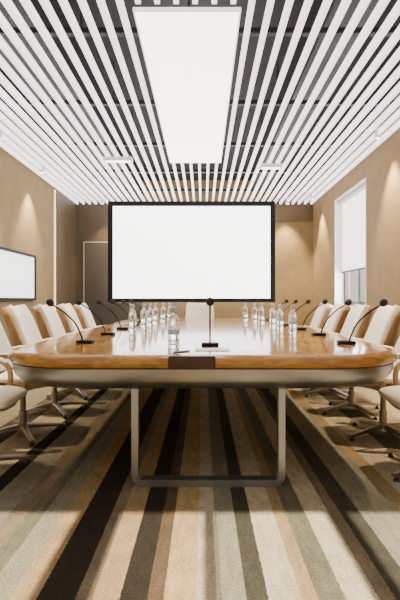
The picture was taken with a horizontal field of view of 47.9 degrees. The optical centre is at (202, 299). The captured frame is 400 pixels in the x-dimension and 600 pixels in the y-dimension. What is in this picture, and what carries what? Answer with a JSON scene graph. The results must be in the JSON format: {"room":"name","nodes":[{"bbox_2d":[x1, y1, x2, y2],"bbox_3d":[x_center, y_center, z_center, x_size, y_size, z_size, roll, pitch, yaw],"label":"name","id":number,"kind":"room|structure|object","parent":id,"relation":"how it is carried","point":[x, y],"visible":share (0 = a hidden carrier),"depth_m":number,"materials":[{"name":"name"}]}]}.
{"room":"conference room","nodes":[
{"label":"conference room","id":0,"kind":"room"},
{"bbox_2d":[0,111,75,346],"bbox_3d":[-2.645,-0.670,4.000,0.230,3.450,10.000,0,0,0],"label":"wall","id":1,"kind":"structure","parent":0,"point":[26,199],"depth_m":7.00,"materials":[{"name":"paint"}]},
{"bbox_2d":[0,246,35,299],"bbox_3d":[-2.535,-0.330,5.780,0.050,0.670,2.000,0,0,0],"label":"wall display","id":2,"kind":"object","parent":1,"relation":"attached to","point":[17,268],"visible":1,"depth_m":6.12,"materials":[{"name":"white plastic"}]},
{"bbox_2d":[54,189,55,309],"bbox_3d":[-2.554,-0.422,7.760,0.012,2.955,0.060,0,0,0],"label":"trim","id":3,"kind":"structure","parent":1,"relation":"attached to","point":[54,189],"depth_m":7.77,"materials":[{"name":"beige"}]},
{"bbox_2d":[0,387,399,599],"bbox_3d":[-0.180,1.105,4.000,5.360,0.100,10.600,0,0,0],"label":"floor","id":4,"kind":"structure","parent":0,"point":[75,524],"depth_m":2.34,"materials":[{"name":"carpet"}]},
{"bbox_2d":[0,357,30,463],"bbox_3d":[-1.489,0.548,2.759,0.777,1.014,0.640,0,0,-2],"label":"chair","id":5,"kind":"object","parent":4,"relation":"on","point":[10,395],"visible":1,"depth_m":2.85,"materials":[{"name":"beige leather"}]},
{"bbox_2d":[0,322,65,446],"bbox_3d":[-1.489,0.548,3.506,0.777,1.014,0.640,0,0,-5],"label":"chair","id":6,"kind":"object","parent":4,"relation":"on","point":[21,425],"visible":0.41,"depth_m":3.48,"materials":[{"name":"beige leather"}]},
{"bbox_2d":[0,322,11,371],"bbox_3d":[-1.684,0.316,3.488,0.312,0.550,0.524,0,0,-5],"label":"cushion","id":7,"kind":"object","parent":6,"relation":"on","point":[5,347],"depth_m":3.69,"materials":[{"name":"beige leather"}]},
{"bbox_2d":[2,304,88,418],"bbox_3d":[-1.489,0.548,4.253,0.777,1.014,0.640,0,0,-6],"label":"chair","id":8,"kind":"object","parent":4,"relation":"on","point":[21,325],"visible":0.34,"depth_m":4.22,"materials":[{"name":"beige leather"}]},
{"bbox_2d":[6,304,42,344],"bbox_3d":[-1.683,0.316,4.229,0.312,0.550,0.524,0,0,-6],"label":"cushion","id":9,"kind":"object","parent":8,"relation":"on","point":[21,325],"depth_m":4.23,"materials":[{"name":"beige leather"}]},
{"bbox_2d":[33,304,105,399],"bbox_3d":[-1.489,0.548,5.006,0.777,1.014,0.640,0,0,-5],"label":"chair","id":10,"kind":"object","parent":4,"relation":"on","point":[50,325],"visible":0.41,"depth_m":4.90,"materials":[{"name":"beige leather"}]},
{"bbox_2d":[37,304,65,337],"bbox_3d":[-1.684,0.316,4.988,0.312,0.550,0.524,0,0,-5],"label":"cushion","id":11,"kind":"object","parent":10,"relation":"on","point":[50,325],"depth_m":4.95,"materials":[{"name":"beige leather"}]},
{"bbox_2d":[56,303,91,333],"bbox_3d":[-1.489,0.548,5.754,0.777,1.014,0.640,0,0,-6],"label":"chair","id":12,"kind":"object","parent":4,"relation":"on","point":[68,324],"visible":0.23,"depth_m":5.52,"materials":[{"name":"beige leather"}]},
{"bbox_2d":[59,303,82,332],"bbox_3d":[-1.684,0.316,5.732,0.312,0.550,0.524,0,0,-6],"label":"cushion","id":13,"kind":"object","parent":12,"relation":"on","point":[69,326],"depth_m":5.51,"materials":[{"name":"beige leather"}]},
{"bbox_2d":[73,303,101,329],"bbox_3d":[-1.489,0.548,6.506,0.777,1.014,0.640,0,0,-5],"label":"chair","id":14,"kind":"object","parent":4,"relation":"on","point":[84,315],"visible":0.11,"depth_m":6.27,"materials":[{"name":"beige leather"}]},
{"bbox_2d":[76,303,96,328],"bbox_3d":[-1.684,0.316,6.488,0.312,0.550,0.524,0,0,-5],"label":"cushion","id":15,"kind":"object","parent":14,"relation":"on","point":[84,315],"depth_m":6.26,"materials":[{"name":"beige leather"}]},
{"bbox_2d":[184,302,214,317],"bbox_3d":[-0.058,0.548,7.884,0.640,1.014,0.777,0,0,0],"label":"chair","id":16,"kind":"object","parent":4,"relation":"on","point":[192,310],"visible":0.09,"depth_m":8.09,"materials":[{"name":"beige leather"}]},
{"bbox_2d":[8,318,397,486],"bbox_3d":[0.000,0.673,4.874,2.400,0.761,5.052,0,0,0],"label":"conference table","id":17,"kind":"object","parent":4,"relation":"on","point":[260,355],"visible":0.81,"depth_m":2.48,"materials":[{"name":"brown wood"}]},
{"bbox_2d":[46,299,94,343],"bbox_3d":[-0.909,0.143,3.075,0.329,0.303,0.090,0,0,2],"label":"microphone","id":18,"kind":"object","parent":17,"relation":"on","point":[49,302],"visible":1,"depth_m":3.06,"materials":[{"name":"black plastic"}]},
{"bbox_2d":[76,299,114,334],"bbox_3d":[-0.909,0.143,3.792,0.329,0.303,0.090,0,0,1],"label":"microphone","id":19,"kind":"object","parent":17,"relation":"on","point":[78,301],"visible":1,"depth_m":3.78,"materials":[{"name":"black plastic"}]},
{"bbox_2d":[96,299,128,329],"bbox_3d":[-0.909,0.143,4.508,0.329,0.303,0.090,0,0,4],"label":"microphone","id":20,"kind":"object","parent":17,"relation":"on","point":[98,301],"visible":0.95,"depth_m":4.50,"materials":[{"name":"black plastic"}]},
{"bbox_2d":[110,299,138,325],"bbox_3d":[-0.909,0.143,5.193,0.329,0.303,0.090,0,0,-4],"label":"microphone","id":21,"kind":"object","parent":17,"relation":"on","point":[112,301],"visible":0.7,"depth_m":5.18,"materials":[{"name":"black plastic"}]},
{"bbox_2d":[121,299,140,322],"bbox_3d":[-0.909,0.143,5.895,0.329,0.303,0.090,0,0,-2],"label":"microphone","id":22,"kind":"object","parent":17,"relation":"on","point":[122,300],"visible":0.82,"depth_m":5.88,"materials":[{"name":"black plastic"}]},
{"bbox_2d":[129,304,135,330],"bbox_3d":[-0.670,0.168,4.280,0.073,0.253,0.073,0,0,0],"label":"water bottle","id":23,"kind":"object","parent":17,"relation":"on","point":[132,314],"visible":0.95,"depth_m":4.25,"materials":[{"name":"white"}]},
{"bbox_2d":[141,304,146,326],"bbox_3d":[-0.650,0.168,4.950,0.073,0.253,0.073,0,0,0],"label":"water bottle","id":24,"kind":"object","parent":17,"relation":"on","point":[143,311],"visible":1,"depth_m":4.92,"materials":[{"name":"white"}]},
{"bbox_2d":[147,303,152,324],"bbox_3d":[-0.630,0.168,5.350,0.073,0.253,0.073,0,0,0],"label":"water bottle","id":25,"kind":"object","parent":17,"relation":"on","point":[149,311],"visible":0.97,"depth_m":5.32,"materials":[{"name":"white"}]},
{"bbox_2d":[153,303,157,322],"bbox_3d":[-0.610,0.168,5.770,0.073,0.253,0.073,0,0,0],"label":"water bottle","id":26,"kind":"object","parent":17,"relation":"on","point":[155,309],"visible":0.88,"depth_m":5.74,"materials":[{"name":"white"}]},
{"bbox_2d":[160,303,165,320],"bbox_3d":[-0.560,0.168,6.300,0.073,0.253,0.073,0,0,0],"label":"water bottle","id":27,"kind":"object","parent":17,"relation":"on","point":[162,311],"visible":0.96,"depth_m":6.27,"materials":[{"name":"white"}]},
{"bbox_2d":[167,303,170,319],"bbox_3d":[-0.500,0.168,6.750,0.073,0.253,0.073,0,0,0],"label":"water bottle","id":28,"kind":"object","parent":17,"relation":"on","point":[169,304],"visible":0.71,"depth_m":6.72,"materials":[{"name":"white"}]},
{"bbox_2d":[168,307,179,347],"bbox_3d":[-0.180,0.168,2.760,0.073,0.253,0.073,0,0,0],"label":"water bottle","id":29,"kind":"object","parent":17,"relation":"on","point":[173,322],"visible":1,"depth_m":2.73,"materials":[{"name":"white"}]},
{"bbox_2d":[201,297,218,346],"bbox_3d":[0.045,0.139,2.880,0.110,0.312,0.090,0,0,0],"label":"microphone","id":30,"kind":"object","parent":17,"relation":"on","point":[210,301],"visible":1,"depth_m":2.87,"materials":[{"name":"black plastic"}]},
{"bbox_2d":[195,348,229,350],"bbox_3d":[0.055,0.293,2.660,0.200,0.004,0.140,0,0,0],"label":"paper","id":31,"kind":"object","parent":17,"relation":"on","point":[196,349],"visible":1,"depth_m":2.65,"materials":[{"name":"white paper"}]},
{"bbox_2d":[243,303,247,319],"bbox_3d":[0.620,0.168,6.600,0.073,0.253,0.073,0,0,0],"label":"water bottle","id":32,"kind":"object","parent":17,"relation":"on","point":[245,310],"visible":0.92,"depth_m":6.58,"materials":[{"name":"white"}]},
{"bbox_2d":[252,303,256,320],"bbox_3d":[0.710,0.168,6.200,0.073,0.253,0.073,0,0,0],"label":"water bottle","id":33,"kind":"object","parent":17,"relation":"on","point":[254,309],"visible":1,"depth_m":6.17,"materials":[{"name":"white"}]},
{"bbox_2d":[259,303,263,322],"bbox_3d":[0.750,0.168,5.770,0.073,0.253,0.073,0,0,0],"label":"water bottle","id":34,"kind":"object","parent":17,"relation":"on","point":[261,309],"visible":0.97,"depth_m":5.74,"materials":[{"name":"white"}]},
{"bbox_2d":[269,304,275,326],"bbox_3d":[0.770,0.168,4.980,0.073,0.253,0.073,0,0,0],"label":"water bottle","id":35,"kind":"object","parent":17,"relation":"on","point":[272,314],"visible":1,"depth_m":4.96,"materials":[{"name":"white"}]},
{"bbox_2d":[276,304,283,329],"bbox_3d":[0.770,0.168,4.500,0.073,0.253,0.073,0,0,0],"label":"water bottle","id":36,"kind":"object","parent":17,"relation":"on","point":[279,316],"visible":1,"depth_m":4.47,"materials":[{"name":"white"}]},
{"bbox_2d":[288,305,296,333],"bbox_3d":[0.780,0.168,3.920,0.073,0.253,0.073,0,0,0],"label":"water bottle","id":37,"kind":"object","parent":17,"relation":"on","point":[292,318],"visible":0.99,"depth_m":3.89,"materials":[{"name":"white"}]},
{"bbox_2d":[296,299,327,329],"bbox_3d":[1.069,0.143,4.448,0.329,0.303,0.090,0,0,1],"label":"microphone","id":38,"kind":"object","parent":17,"relation":"on","point":[325,301],"visible":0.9,"depth_m":4.44,"materials":[{"name":"black plastic"}]},
{"bbox_2d":[311,299,351,335],"bbox_3d":[1.069,0.143,3.734,0.329,0.303,0.090,0,0,3],"label":"microphone","id":39,"kind":"object","parent":17,"relation":"on","point":[348,302],"visible":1,"depth_m":3.71,"materials":[{"name":"black plastic"}]},
{"bbox_2d":[336,299,387,344],"bbox_3d":[1.069,0.143,3.013,0.329,0.303,0.090,0,0,4],"label":"microphone","id":40,"kind":"object","parent":17,"relation":"on","point":[383,302],"visible":1,"depth_m":3.00,"materials":[{"name":"black plastic"}]},
{"bbox_2d":[304,303,332,328],"bbox_3d":[1.489,0.548,6.501,0.777,1.014,0.640,0,0,5],"label":"chair","id":41,"kind":"object","parent":4,"relation":"on","point":[322,313],"visible":0.23,"depth_m":6.27,"materials":[{"name":"beige leather"}]},
{"bbox_2d":[314,303,350,333],"bbox_3d":[1.489,0.548,5.749,0.777,1.014,0.640,0,0,6],"label":"chair","id":42,"kind":"object","parent":4,"relation":"on","point":[335,323],"visible":0.24,"depth_m":5.52,"materials":[{"name":"beige leather"}]},
{"bbox_2d":[323,303,346,332],"bbox_3d":[1.684,0.316,5.732,0.312,0.550,0.524,0,0,6],"label":"cushion","id":43,"kind":"object","parent":42,"relation":"on","point":[335,323],"depth_m":5.51,"materials":[{"name":"beige leather"}]},
{"bbox_2d":[304,304,372,400],"bbox_3d":[1.489,0.548,5.001,0.777,1.014,0.640,0,0,5],"label":"chair","id":44,"kind":"object","parent":4,"relation":"on","point":[357,311],"visible":0.31,"depth_m":4.93,"materials":[{"name":"beige leather"}]},
{"bbox_2d":[340,304,368,337],"bbox_3d":[1.684,0.316,4.988,0.312,0.550,0.524,0,0,5],"label":"cushion","id":45,"kind":"object","parent":44,"relation":"on","point":[357,311],"depth_m":5.00,"materials":[{"name":"beige leather"}]},
{"bbox_2d":[321,305,399,419],"bbox_3d":[1.488,0.548,4.248,0.777,1.014,0.640,0,0,6],"label":"chair","id":46,"kind":"object","parent":4,"relation":"on","point":[384,325],"visible":0.41,"depth_m":4.22,"materials":[{"name":"beige leather"}]},
{"bbox_2d":[363,305,399,344],"bbox_3d":[1.683,0.316,4.229,0.312,0.550,0.524,0,0,6],"label":"cushion","id":47,"kind":"object","parent":46,"relation":"on","point":[384,325],"depth_m":4.22,"materials":[{"name":"beige leather"}]},
{"bbox_2d":[348,336,399,440],"bbox_3d":[1.489,0.548,3.501,0.777,1.014,0.640,0,0,5],"label":"chair","id":48,"kind":"object","parent":4,"relation":"on","point":[382,425],"visible":0.33,"depth_m":3.46,"materials":[{"name":"beige leather"}]},
{"bbox_2d":[394,336,399,366],"bbox_3d":[1.684,0.316,3.488,0.312,0.550,0.524,0,0,5],"label":"cushion","id":49,"kind":"object","parent":48,"relation":"on","point":[397,347],"depth_m":3.72,"materials":[{"name":"beige leather"}]},
{"bbox_2d":[378,360,399,481],"bbox_3d":[1.489,0.548,2.754,0.777,1.014,0.640,0,0,2],"label":"chair","id":50,"kind":"object","parent":4,"relation":"on","point":[391,394],"visible":1,"depth_m":2.85,"materials":[{"name":"beige leather"}]},
{"bbox_2d":[0,0,399,179],"bbox_3d":[-0.180,-2.445,4.000,5.360,0.100,10.600,0,0,0],"label":"ceiling","id":51,"kind":"structure","parent":0,"point":[260,5],"depth_m":4.82,"materials":[{"name":"black"}]},
{"bbox_2d":[0,0,139,192],"bbox_3d":[-1.500,-2.255,4.000,0.500,0.280,9.800,0,0,0],"label":"air duct","id":52,"kind":"object","parent":51,"relation":"attached to","point":[17,3],"visible":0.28,"depth_m":4.40,"materials":[{"name":"grey"}]},
{"bbox_2d":[133,0,240,162],"bbox_3d":[-0.105,-2.144,4.585,0.710,0.501,3.270,0,0,0],"label":"ceiling light panel","id":53,"kind":"object","parent":51,"relation":"hanging from","point":[189,52],"visible":1,"depth_m":3.75,"materials":[{"name":"white"}]},
{"bbox_2d":[4,112,373,146],"bbox_3d":[-0.180,-2.178,5.725,4.760,0.435,0.050,0,0,0],"label":"rail","id":54,"kind":"object","parent":51,"relation":"hanging from","point":[154,144],"visible":0.45,"depth_m":5.70,"materials":[{"name":"black"}]},
{"bbox_2d":[224,0,274,200],"bbox_3d":[0.438,-1.930,3.980,0.034,0.060,9.920,0,0,0],"label":"ceiling slat","id":55,"kind":"object","parent":54,"relation":"hanging from","point":[270,3],"visible":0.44,"depth_m":3.84,"materials":[{"name":"white"}]},
{"bbox_2d":[65,167,322,191],"bbox_3d":[-0.180,-2.178,8.125,4.760,0.435,0.050,0,0,0],"label":"rail","id":56,"kind":"object","parent":51,"relation":"hanging from","point":[120,190],"visible":0.43,"depth_m":8.10,"materials":[{"name":"black"}]},
{"bbox_2d":[48,147,343,172],"bbox_3d":[-0.180,-2.178,6.925,4.760,0.435,0.050,0,0,0],"label":"rail","id":57,"kind":"object","parent":51,"relation":"hanging from","point":[106,171],"visible":0.29,"depth_m":6.90,"materials":[{"name":"black"}]},
{"bbox_2d":[172,163,182,200],"bbox_3d":[-0.416,-1.930,7.595,0.034,0.060,2.690,0,0,0],"label":"ceiling slat","id":58,"kind":"object","parent":57,"relation":"hanging from","point":[173,164],"visible":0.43,"depth_m":7.22,"materials":[{"name":"white"}]},
{"bbox_2d":[181,163,188,200],"bbox_3d":[-0.294,-1.930,7.595,0.034,0.060,2.690,0,0,0],"label":"ceiling slat","id":59,"kind":"object","parent":57,"relation":"hanging from","point":[182,164],"visible":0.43,"depth_m":7.15,"materials":[{"name":"white"}]},
{"bbox_2d":[189,163,194,200],"bbox_3d":[-0.172,-1.930,7.595,0.034,0.060,2.690,0,0,0],"label":"ceiling slat","id":60,"kind":"object","parent":57,"relation":"hanging from","point":[191,167],"visible":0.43,"depth_m":7.22,"materials":[{"name":"white"}]},
{"bbox_2d":[198,163,200,200],"bbox_3d":[-0.050,-1.930,7.595,0.034,0.060,2.690,0,0,0],"label":"ceiling slat","id":61,"kind":"object","parent":57,"relation":"hanging from","point":[199,164],"visible":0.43,"depth_m":7.09,"materials":[{"name":"white"}]},
{"bbox_2d":[206,163,208,200],"bbox_3d":[0.072,-1.930,7.595,0.034,0.060,2.690,0,0,0],"label":"ceiling slat","id":62,"kind":"object","parent":57,"relation":"hanging from","point":[207,175],"visible":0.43,"depth_m":7.18,"materials":[{"name":"white"}]},
{"bbox_2d":[212,163,217,200],"bbox_3d":[0.194,-1.930,7.595,0.034,0.060,2.690,0,0,0],"label":"ceiling slat","id":63,"kind":"object","parent":57,"relation":"hanging from","point":[216,164],"visible":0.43,"depth_m":7.15,"materials":[{"name":"white"}]},
{"bbox_2d":[249,0,351,200],"bbox_3d":[0.926,-1.930,3.980,0.034,0.060,9.920,0,0,0],"label":"ceiling slat","id":64,"kind":"object","parent":57,"relation":"hanging from","point":[344,5],"visible":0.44,"depth_m":3.83,"materials":[{"name":"white"}]},
{"bbox_2d":[0,0,396,36],"bbox_3d":[-0.180,-2.178,3.325,4.760,0.435,0.050,0,0,0],"label":"rail","id":65,"kind":"object","parent":51,"relation":"hanging from","point":[254,31],"visible":0.43,"depth_m":3.30,"materials":[{"name":"black"}]},
{"bbox_2d":[1,62,399,105],"bbox_3d":[-0.180,-2.178,4.525,4.760,0.435,0.050,0,0,0],"label":"rail","id":66,"kind":"object","parent":51,"relation":"hanging from","point":[104,102],"visible":0.45,"depth_m":4.50,"materials":[{"name":"black"}]},
{"bbox_2d":[251,0,378,188],"bbox_3d":[1.125,-2.270,4.000,0.350,0.250,9.800,0,0,0],"label":"air duct","id":67,"kind":"object","parent":51,"relation":"attached to","point":[335,4],"visible":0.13,"depth_m":4.27,"materials":[{"name":"grey"}]},
{"bbox_3d":[-0.180,-2.178,-0.275,4.760,0.435,0.050,0,0,0],"label":"rail","id":68,"kind":"object","parent":51,"relation":"hanging from","visible":0},
{"bbox_2d":[0,140,78,203],"bbox_3d":[-2.490,-1.930,3.980,0.034,0.060,9.920,0,0,0],"label":"ceiling slat","id":69,"kind":"object","parent":68,"relation":"hanging from","point":[3,145],"visible":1,"depth_m":6.60,"materials":[{"name":"white"}]},
{"bbox_2d":[2,133,84,203],"bbox_3d":[-2.368,-1.930,3.980,0.034,0.060,9.920,0,0,0],"label":"ceiling slat","id":70,"kind":"object","parent":68,"relation":"hanging from","point":[5,138],"visible":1,"depth_m":6.36,"materials":[{"name":"white"}]},
{"bbox_2d":[0,122,90,203],"bbox_3d":[-2.246,-1.930,3.980,0.034,0.060,9.920,0,0,0],"label":"ceiling slat","id":71,"kind":"object","parent":68,"relation":"hanging from","point":[3,128],"visible":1,"depth_m":6.13,"materials":[{"name":"white"}]},
{"bbox_2d":[0,112,96,203],"bbox_3d":[-2.124,-1.930,3.980,0.034,0.060,9.920,0,0,0],"label":"ceiling slat","id":72,"kind":"object","parent":68,"relation":"hanging from","point":[3,118],"visible":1,"depth_m":5.87,"materials":[{"name":"white"}]},
{"bbox_2d":[0,100,100,203],"bbox_3d":[-2.002,-1.930,3.980,0.034,0.060,9.920,0,0,0],"label":"ceiling slat","id":73,"kind":"object","parent":68,"relation":"hanging from","point":[3,107],"visible":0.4,"depth_m":5.64,"materials":[{"name":"white"}]},
{"bbox_2d":[0,87,107,203],"bbox_3d":[-1.880,-1.930,3.980,0.034,0.060,9.920,0,0,0],"label":"ceiling slat","id":74,"kind":"object","parent":68,"relation":"hanging from","point":[3,94],"visible":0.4,"depth_m":5.29,"materials":[{"name":"white"}]},
{"bbox_2d":[0,72,114,200],"bbox_3d":[-1.758,-1.930,3.980,0.034,0.060,9.920,0,0,0],"label":"ceiling slat","id":75,"kind":"object","parent":68,"relation":"hanging from","point":[7,85],"visible":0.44,"depth_m":5.01,"materials":[{"name":"white"}]},
{"bbox_2d":[0,55,120,200],"bbox_3d":[-1.636,-1.930,3.980,0.034,0.060,9.920,0,0,0],"label":"ceiling slat","id":76,"kind":"object","parent":68,"relation":"hanging from","point":[6,68],"visible":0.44,"depth_m":4.72,"materials":[{"name":"white"}]},
{"bbox_2d":[0,35,126,200],"bbox_3d":[-1.514,-1.930,3.980,0.034,0.060,9.920,0,0,0],"label":"ceiling slat","id":77,"kind":"object","parent":68,"relation":"hanging from","point":[4,46],"visible":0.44,"depth_m":4.40,"materials":[{"name":"white"}]},
{"bbox_2d":[0,11,132,200],"bbox_3d":[-1.392,-1.930,3.980,0.034,0.060,9.920,0,0,0],"label":"ceiling slat","id":78,"kind":"object","parent":68,"relation":"hanging from","point":[5,26],"visible":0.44,"depth_m":4.08,"materials":[{"name":"white"}]},
{"bbox_2d":[0,0,138,200],"bbox_3d":[-1.270,-1.930,3.980,0.034,0.060,9.920,0,0,0],"label":"ceiling slat","id":79,"kind":"object","parent":68,"relation":"hanging from","point":[10,7],"visible":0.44,"depth_m":3.82,"materials":[{"name":"white"}]},
{"bbox_2d":[103,156,132,162],"bbox_3d":[-1.130,-1.870,6.000,0.380,0.056,0.120,0,0,0],"label":"spotlight","id":80,"kind":"object","parent":79,"relation":"attached to","point":[107,159],"visible":1,"depth_m":5.94,"materials":[{"name":"white paint"}]},
{"bbox_2d":[19,0,145,200],"bbox_3d":[-1.148,-1.930,3.980,0.034,0.060,9.920,0,0,0],"label":"ceiling slat","id":81,"kind":"object","parent":68,"relation":"hanging from","point":[29,8],"visible":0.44,"depth_m":3.81,"materials":[{"name":"white"}]},
{"bbox_2d":[39,0,151,200],"bbox_3d":[-1.026,-1.930,3.980,0.034,0.060,9.920,0,0,0],"label":"ceiling slat","id":82,"kind":"object","parent":68,"relation":"hanging from","point":[45,4],"visible":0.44,"depth_m":3.83,"materials":[{"name":"white"}]},
{"bbox_2d":[58,0,157,200],"bbox_3d":[-0.904,-1.930,3.980,0.034,0.060,9.920,0,0,0],"label":"ceiling slat","id":83,"kind":"object","parent":68,"relation":"hanging from","point":[64,4],"visible":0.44,"depth_m":3.86,"materials":[{"name":"white"}]},
{"bbox_2d":[77,0,163,200],"bbox_3d":[-0.782,-1.930,3.980,0.034,0.060,9.920,0,0,0],"label":"ceiling slat","id":84,"kind":"object","parent":68,"relation":"hanging from","point":[83,4],"visible":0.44,"depth_m":3.85,"materials":[{"name":"white"}]},
{"bbox_2d":[96,0,169,200],"bbox_3d":[-0.660,-1.930,3.980,0.034,0.060,9.920,0,0,0],"label":"ceiling slat","id":85,"kind":"object","parent":68,"relation":"hanging from","point":[102,6],"visible":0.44,"depth_m":3.84,"materials":[{"name":"white"}]},
{"bbox_2d":[116,0,176,200],"bbox_3d":[-0.538,-1.930,3.980,0.034,0.060,9.920,0,0,0],"label":"ceiling slat","id":86,"kind":"object","parent":68,"relation":"hanging from","point":[120,3],"visible":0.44,"depth_m":3.86,"materials":[{"name":"white"}]},
{"bbox_2d":[218,0,254,200],"bbox_3d":[0.316,-1.930,3.980,0.034,0.060,9.920,0,0,0],"label":"ceiling slat","id":87,"kind":"object","parent":68,"relation":"hanging from","point":[251,3],"visible":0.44,"depth_m":3.84,"materials":[{"name":"white"}]},
{"bbox_2d":[231,0,293,200],"bbox_3d":[0.560,-1.930,3.980,0.034,0.060,9.920,0,0,0],"label":"ceiling slat","id":88,"kind":"object","parent":68,"relation":"hanging from","point":[288,4],"visible":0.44,"depth_m":3.85,"materials":[{"name":"white"}]},
{"bbox_2d":[237,0,312,200],"bbox_3d":[0.682,-1.930,3.980,0.034,0.060,9.920,0,0,0],"label":"ceiling slat","id":89,"kind":"object","parent":68,"relation":"hanging from","point":[307,4],"visible":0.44,"depth_m":3.86,"materials":[{"name":"white"}]},
{"bbox_2d":[243,0,331,200],"bbox_3d":[0.804,-1.930,3.980,0.034,0.060,9.920,0,0,0],"label":"ceiling slat","id":90,"kind":"object","parent":68,"relation":"hanging from","point":[324,8],"visible":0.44,"depth_m":3.84,"materials":[{"name":"white"}]},
{"bbox_2d":[260,163,281,168],"bbox_3d":[0.950,-1.870,6.300,0.300,0.056,0.120,0,0,0],"label":"spotlight","id":91,"kind":"object","parent":90,"relation":"attached to","point":[262,165],"visible":1,"depth_m":6.24,"materials":[{"name":"white paint"}]},
{"bbox_2d":[255,0,370,200],"bbox_3d":[1.048,-1.930,3.980,0.034,0.060,9.920,0,0,0],"label":"ceiling slat","id":92,"kind":"object","parent":68,"relation":"hanging from","point":[363,4],"visible":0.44,"depth_m":3.82,"materials":[{"name":"white"}]},
{"bbox_2d":[262,0,389,200],"bbox_3d":[1.170,-1.930,3.980,0.034,0.060,9.920,0,0,0],"label":"ceiling slat","id":93,"kind":"object","parent":68,"relation":"hanging from","point":[381,5],"visible":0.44,"depth_m":3.86,"materials":[{"name":"white"}]},
{"bbox_2d":[268,0,399,200],"bbox_3d":[1.292,-1.930,3.980,0.034,0.060,9.920,0,0,0],"label":"ceiling slat","id":94,"kind":"object","parent":68,"relation":"hanging from","point":[393,15],"visible":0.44,"depth_m":3.93,"materials":[{"name":"white"}]},
{"bbox_2d":[274,24,399,203],"bbox_3d":[1.414,-1.930,3.980,0.034,0.060,9.920,0,0,0],"label":"ceiling slat","id":95,"kind":"object","parent":68,"relation":"hanging from","point":[395,37],"visible":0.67,"depth_m":4.26,"materials":[{"name":"white"}]},
{"bbox_2d":[279,46,399,203],"bbox_3d":[1.536,-1.930,3.980,0.034,0.060,9.920,0,0,0],"label":"ceiling slat","id":96,"kind":"object","parent":68,"relation":"hanging from","point":[395,58],"visible":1,"depth_m":4.60,"materials":[{"name":"white"}]},
{"bbox_2d":[288,65,399,201],"bbox_3d":[1.658,-1.930,3.980,0.034,0.060,9.920,0,0,0],"label":"ceiling slat","id":97,"kind":"object","parent":68,"relation":"hanging from","point":[392,79],"visible":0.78,"depth_m":4.87,"materials":[{"name":"white"}]},
{"bbox_2d":[292,82,399,203],"bbox_3d":[1.780,-1.930,3.980,0.034,0.060,9.920,0,0,0],"label":"ceiling slat","id":98,"kind":"object","parent":68,"relation":"hanging from","point":[396,89],"visible":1,"depth_m":5.20,"materials":[{"name":"white"}]},
{"bbox_2d":[298,96,399,203],"bbox_3d":[1.902,-1.930,3.980,0.034,0.060,9.920,0,0,0],"label":"ceiling slat","id":99,"kind":"object","parent":68,"relation":"hanging from","point":[396,103],"visible":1,"depth_m":5.53,"materials":[{"name":"white"}]},
{"bbox_2d":[304,108,399,203],"bbox_3d":[2.024,-1.930,3.980,0.034,0.060,9.920,0,0,0],"label":"ceiling slat","id":100,"kind":"object","parent":68,"relation":"hanging from","point":[396,115],"visible":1,"depth_m":5.84,"materials":[{"name":"white"}]},
{"bbox_2d":[375,127,380,138],"bbox_3d":[2.020,-1.929,5.200,0.070,0.123,0.070,0,0,0],"label":"recessed light","id":101,"kind":"object","parent":100,"relation":"attached to","point":[377,136],"visible":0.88,"depth_m":5.17,"materials":[{"name":"white paint"}]},
{"bbox_2d":[310,119,399,203],"bbox_3d":[2.146,-1.930,3.980,0.034,0.060,9.920,0,0,0],"label":"ceiling slat","id":102,"kind":"object","parent":68,"relation":"hanging from","point":[392,129],"visible":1,"depth_m":6.04,"materials":[{"name":"white"}]},
{"bbox_2d":[143,180,312,325],"bbox_3d":[-0.155,-0.670,9.100,5.210,3.450,0.200,0,0,0],"label":"wall","id":103,"kind":"structure","parent":0,"point":[293,240],"depth_m":9.00,"materials":[{"name":"paint"}]},
{"bbox_2d":[84,243,129,325],"bbox_3d":[-1.913,-0.045,8.940,0.895,2.190,0.078,0,0,0],"label":"door","id":104,"kind":"structure","parent":103,"relation":"in","point":[95,254],"depth_m":8.95,"materials":[{"name":"wood"}]},
{"bbox_2d":[83,242,130,309],"bbox_3d":[-1.913,-0.051,8.965,0.935,2.213,0.030,0,0,0],"label":"trim","id":105,"kind":"structure","parent":103,"relation":"attached to","point":[83,242],"depth_m":8.95,"materials":[{"name":"beige"}]},
{"bbox_2d":[76,180,142,318],"bbox_3d":[-1.865,-0.670,8.990,1.330,3.450,0.020,0,0,0],"label":"wall","id":106,"kind":"structure","parent":103,"relation":"attached to","point":[91,219],"depth_m":8.98,"materials":[{"name":"paint"}]},
{"bbox_2d":[108,201,274,301],"bbox_3d":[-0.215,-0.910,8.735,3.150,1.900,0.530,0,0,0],"label":"projection screen","id":107,"kind":"object","parent":103,"relation":"attached to","point":[159,251],"visible":0.95,"depth_m":8.49,"materials":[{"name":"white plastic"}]},
{"bbox_2d":[263,180,312,221],"bbox_3d":[1.700,-1.980,8.990,1.000,0.830,0.020,0,0,0],"label":"trim","id":108,"kind":"structure","parent":103,"relation":"attached to","point":[284,212],"depth_m":8.98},
{"bbox_2d":[313,92,399,346],"bbox_3d":[2.325,-0.670,4.000,0.250,3.450,10.000,0,0,0],"label":"wall","id":109,"kind":"structure","parent":0,"point":[381,167],"depth_m":5.81,"materials":[{"name":"paint"}]},
{"bbox_2d":[333,177,365,307],"bbox_3d":[2.260,-0.766,6.790,0.180,1.782,1.480,0,0,0],"label":"trim","id":110,"kind":"structure","parent":109,"relation":"attached to","point":[339,276],"depth_m":7.50,"materials":[{"name":"white paint"}]},
{"bbox_2d":[339,184,364,272],"bbox_3d":[2.296,-1.040,6.790,0.071,1.189,1.380,0,0,0],"label":"roller blind","id":111,"kind":"object","parent":109,"relation":"attached to","point":[353,205],"visible":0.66,"depth_m":6.88,"materials":[{"name":"white fabric"}]},
{"bbox_2d":[344,269,364,305],"bbox_3d":[2.375,-0.775,6.790,0.050,1.740,1.420,0,0,0],"label":"window","id":112,"kind":"structure","parent":109,"relation":"in","point":[360,272],"depth_m":6.82,"materials":[{"name":"grey"}]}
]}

